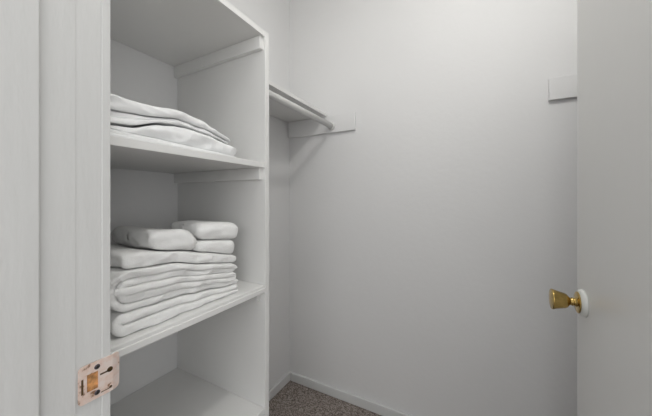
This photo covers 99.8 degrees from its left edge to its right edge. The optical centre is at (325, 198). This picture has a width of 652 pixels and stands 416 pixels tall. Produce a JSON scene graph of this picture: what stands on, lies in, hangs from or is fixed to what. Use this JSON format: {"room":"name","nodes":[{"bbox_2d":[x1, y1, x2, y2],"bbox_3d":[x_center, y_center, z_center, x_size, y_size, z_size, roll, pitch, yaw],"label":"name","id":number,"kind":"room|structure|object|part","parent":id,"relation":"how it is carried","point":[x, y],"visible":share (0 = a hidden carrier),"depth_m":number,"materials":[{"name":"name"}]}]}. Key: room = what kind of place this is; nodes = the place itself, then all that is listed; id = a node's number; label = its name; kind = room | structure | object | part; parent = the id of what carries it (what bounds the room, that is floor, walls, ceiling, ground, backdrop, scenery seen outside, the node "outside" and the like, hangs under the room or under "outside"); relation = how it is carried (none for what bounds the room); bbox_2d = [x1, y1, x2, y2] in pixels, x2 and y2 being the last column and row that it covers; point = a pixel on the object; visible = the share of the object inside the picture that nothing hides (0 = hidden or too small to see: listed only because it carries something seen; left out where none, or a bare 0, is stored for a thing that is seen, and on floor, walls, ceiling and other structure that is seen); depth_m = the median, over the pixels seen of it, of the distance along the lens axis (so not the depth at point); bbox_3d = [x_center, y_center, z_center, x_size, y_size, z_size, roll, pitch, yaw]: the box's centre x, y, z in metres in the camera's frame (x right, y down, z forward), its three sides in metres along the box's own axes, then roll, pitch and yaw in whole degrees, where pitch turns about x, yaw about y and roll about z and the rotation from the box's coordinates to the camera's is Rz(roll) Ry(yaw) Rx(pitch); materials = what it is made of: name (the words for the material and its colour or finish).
{"room":"walk-in closet","nodes":[
{"label":"walk-in closet","id":0,"kind":"room"},
{"bbox_2d":[110,0,289,405],"bbox_3d":[-0.588,-0.100,1.295,0.100,2.600,1.272,0,0,28],"label":"wall","id":1,"kind":"structure","parent":0,"point":[145,199],"depth_m":1.11,"materials":[{"name":"paint"}]},
{"bbox_2d":[269,371,290,400],"bbox_3d":[-0.417,1.173,1.491,0.017,0.055,0.766,0,0,28],"label":"baseboard","id":2,"kind":"structure","parent":1,"relation":"attached to","point":[283,381],"depth_m":1.71,"materials":[{"name":"white paint"}]},
{"bbox_2d":[269,80,355,138],"bbox_3d":[-0.215,-0.464,1.381,0.476,0.121,0.766,0,0,28],"label":"closet shelf","id":3,"kind":"object","parent":1,"relation":"attached to","point":[299,125],"visible":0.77,"depth_m":1.64,"materials":[{"name":"paint"}]},
{"bbox_2d":[269,90,334,129],"bbox_3d":[-0.142,-0.441,1.333,0.049,0.049,0.749,0,0,28],"label":"closet rod","id":4,"kind":"object","parent":3,"relation":"attached to","point":[273,96],"visible":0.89,"depth_m":1.33,"materials":[{"name":"white paint"}]},
{"bbox_2d":[269,380,381,415],"bbox_3d":[-0.232,1.225,-0.432,5.200,0.050,4.220,0,0,28],"label":"floor","id":5,"kind":"structure","parent":0,"point":[294,399],"depth_m":1.59,"materials":[{"name":"carpet"}]},
{"bbox_2d":[110,0,268,415],"bbox_3d":[-0.517,0.319,0.823,0.468,1.762,0.502,0,0,28],"label":"shelving unit","id":6,"kind":"object","parent":5,"relation":"on","point":[219,57],"visible":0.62,"depth_m":0.95,"materials":[{"name":"paint"}]},
{"bbox_2d":[110,129,233,156],"bbox_3d":[-0.502,-0.130,0.755,0.366,0.015,0.334,0,0,28],"label":"sheet","id":7,"kind":"object","parent":6,"relation":"on","point":[116,133],"visible":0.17,"depth_m":0.60,"materials":[{"name":"white fabric"}]},
{"bbox_2d":[110,125,235,155],"bbox_3d":[-0.480,-0.153,0.760,0.316,0.050,0.342,0,0,28],"label":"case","id":8,"kind":"object","parent":7,"relation":"on","point":[178,135],"visible":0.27,"depth_m":0.67,"materials":[{"name":"white fabric"}]},
{"bbox_2d":[110,111,227,143],"bbox_3d":[-0.505,-0.174,0.748,0.334,0.043,0.329,0,0,28],"label":"sheet","id":9,"kind":"object","parent":8,"relation":"on","point":[116,118],"visible":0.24,"depth_m":0.62,"materials":[{"name":"white fabric"}]},
{"bbox_2d":[110,94,229,142],"bbox_3d":[-0.505,-0.194,0.753,0.344,0.047,0.346,0,0,28],"label":"sheet","id":10,"kind":"object","parent":9,"relation":"on","point":[117,103],"visible":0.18,"depth_m":0.62,"materials":[{"name":"white fabric"}]},
{"bbox_2d":[110,284,237,336],"bbox_3d":[-0.493,0.262,0.780,0.347,0.048,0.341,0,0,28],"label":"bath towel","id":11,"kind":"object","parent":6,"relation":"on","point":[122,324],"visible":0.31,"depth_m":0.64,"materials":[{"name":"white fabric"}]},
{"bbox_2d":[110,262,237,311],"bbox_3d":[-0.496,0.207,0.778,0.346,0.112,0.357,0,0,28],"label":"bath towel","id":12,"kind":"object","parent":11,"relation":"on","point":[133,288],"visible":0.59,"depth_m":0.64,"materials":[{"name":"white fabric"}]},
{"bbox_2d":[110,243,235,268],"bbox_3d":[-0.485,0.158,0.790,0.322,0.085,0.328,0,0,28],"label":"bath towel","id":13,"kind":"object","parent":12,"relation":"on","point":[123,256],"visible":0.59,"depth_m":0.65,"materials":[{"name":"white fabric"}]},
{"bbox_2d":[112,226,196,249],"bbox_3d":[-0.486,0.112,0.768,0.288,0.072,0.122,0,0,37],"label":"hand towel","id":14,"kind":"object","parent":13,"relation":"on","point":[135,237],"visible":1,"depth_m":0.69,"materials":[{"name":"white fabric"}]},
{"bbox_2d":[191,239,233,253],"bbox_3d":[-0.380,0.145,0.846,0.173,0.058,0.132,0,0,37],"label":"hand towel","id":15,"kind":"object","parent":13,"relation":"on","point":[226,246],"visible":0.6,"depth_m":0.80,"materials":[{"name":"white fabric"}]},
{"bbox_2d":[171,220,237,239],"bbox_3d":[-0.378,0.096,0.855,0.184,0.061,0.139,0,0,37],"label":"hand towel","id":16,"kind":"object","parent":15,"relation":"on","point":[204,230],"visible":0.88,"depth_m":0.80,"materials":[{"name":"white fabric"}]},
{"bbox_3d":[-0.520,0.294,0.822,0.465,0.014,0.463,0,0,28],"label":"shelf","id":17,"kind":"part","parent":6,"relation":"part of","materials":[{"name":"paint"}]},
{"bbox_3d":[-0.519,0.707,0.822,0.466,0.018,0.463,0,0,28],"label":"shelf","id":18,"kind":"part","parent":6,"relation":"part of","materials":[{"name":"paint"}]},
{"bbox_3d":[-0.519,-0.113,0.822,0.466,0.018,0.463,0,0,28],"label":"shelf","id":19,"kind":"part","parent":6,"relation":"part of","materials":[{"name":"paint"}]},
{"bbox_3d":[-0.404,0.319,1.035,0.467,1.762,0.021,0,0,28],"label":"panel","id":20,"kind":"part","parent":6,"relation":"part of","materials":[{"name":"paint"}]},
{"bbox_2d":[290,0,576,415],"bbox_3d":[0.591,-0.100,1.442,2.040,2.600,0.100,0,0,28],"label":"wall","id":21,"kind":"structure","parent":0,"point":[430,238],"depth_m":1.40,"materials":[{"name":"paint"}]},
{"bbox_2d":[291,372,412,415],"bbox_3d":[0.565,1.173,1.389,1.808,0.055,0.017,0,0,28],"label":"baseboard","id":22,"kind":"structure","parent":21,"relation":"attached to","point":[351,398],"depth_m":1.61,"materials":[{"name":"white paint"}]},
{"bbox_2d":[548,74,576,100],"bbox_3d":[1.052,-0.478,0.854,0.472,0.112,0.500,0,0,28],"label":"closet shelf","id":23,"kind":"object","parent":21,"relation":"attached to","point":[562,87],"visible":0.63,"depth_m":1.15,"materials":[{"name":"paint"}]},
{"bbox_3d":[0.078,-0.100,0.145,5.200,2.600,0.122,0,0,28],"label":"wall","id":24,"kind":"structure","parent":0,"visible":0},
{"bbox_2d":[0,0,109,415],"bbox_3d":[-0.386,0.165,0.392,0.026,2.070,0.130,0,0,28],"label":"trim","id":25,"kind":"structure","parent":24,"relation":"attached to","point":[55,54],"depth_m":0.38,"materials":[{"name":"white wood"}]},
{"bbox_2d":[78,352,118,405],"bbox_3d":[-0.356,0.281,0.433,0.007,0.058,0.057,0,0,23],"label":"strike plate","id":26,"kind":"object","parent":25,"relation":"attached to","point":[97,378],"visible":1,"depth_m":0.43,"materials":[{"name":"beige metal"}]},
{"bbox_2d":[549,0,651,415],"bbox_3d":[0.493,0.167,0.427,0.104,2.043,0.748,0,0,28],"label":"door","id":27,"kind":"structure","parent":24,"relation":"in","point":[612,300],"depth_m":0.55,"materials":[{"name":"paint"}]},
{"bbox_3d":[0.624,0.266,0.720,0.057,0.052,0.052,0,0,28],"label":"knob","id":28,"kind":"part","parent":27,"relation":"part of","materials":[{"name":"gold metal"}]},
{"bbox_3d":[0.654,0.266,0.703,0.012,0.070,0.070,0,0,28],"label":"rose plate","id":29,"kind":"part","parent":27,"relation":"part of","materials":[{"name":"white ceramic"}]}
]}

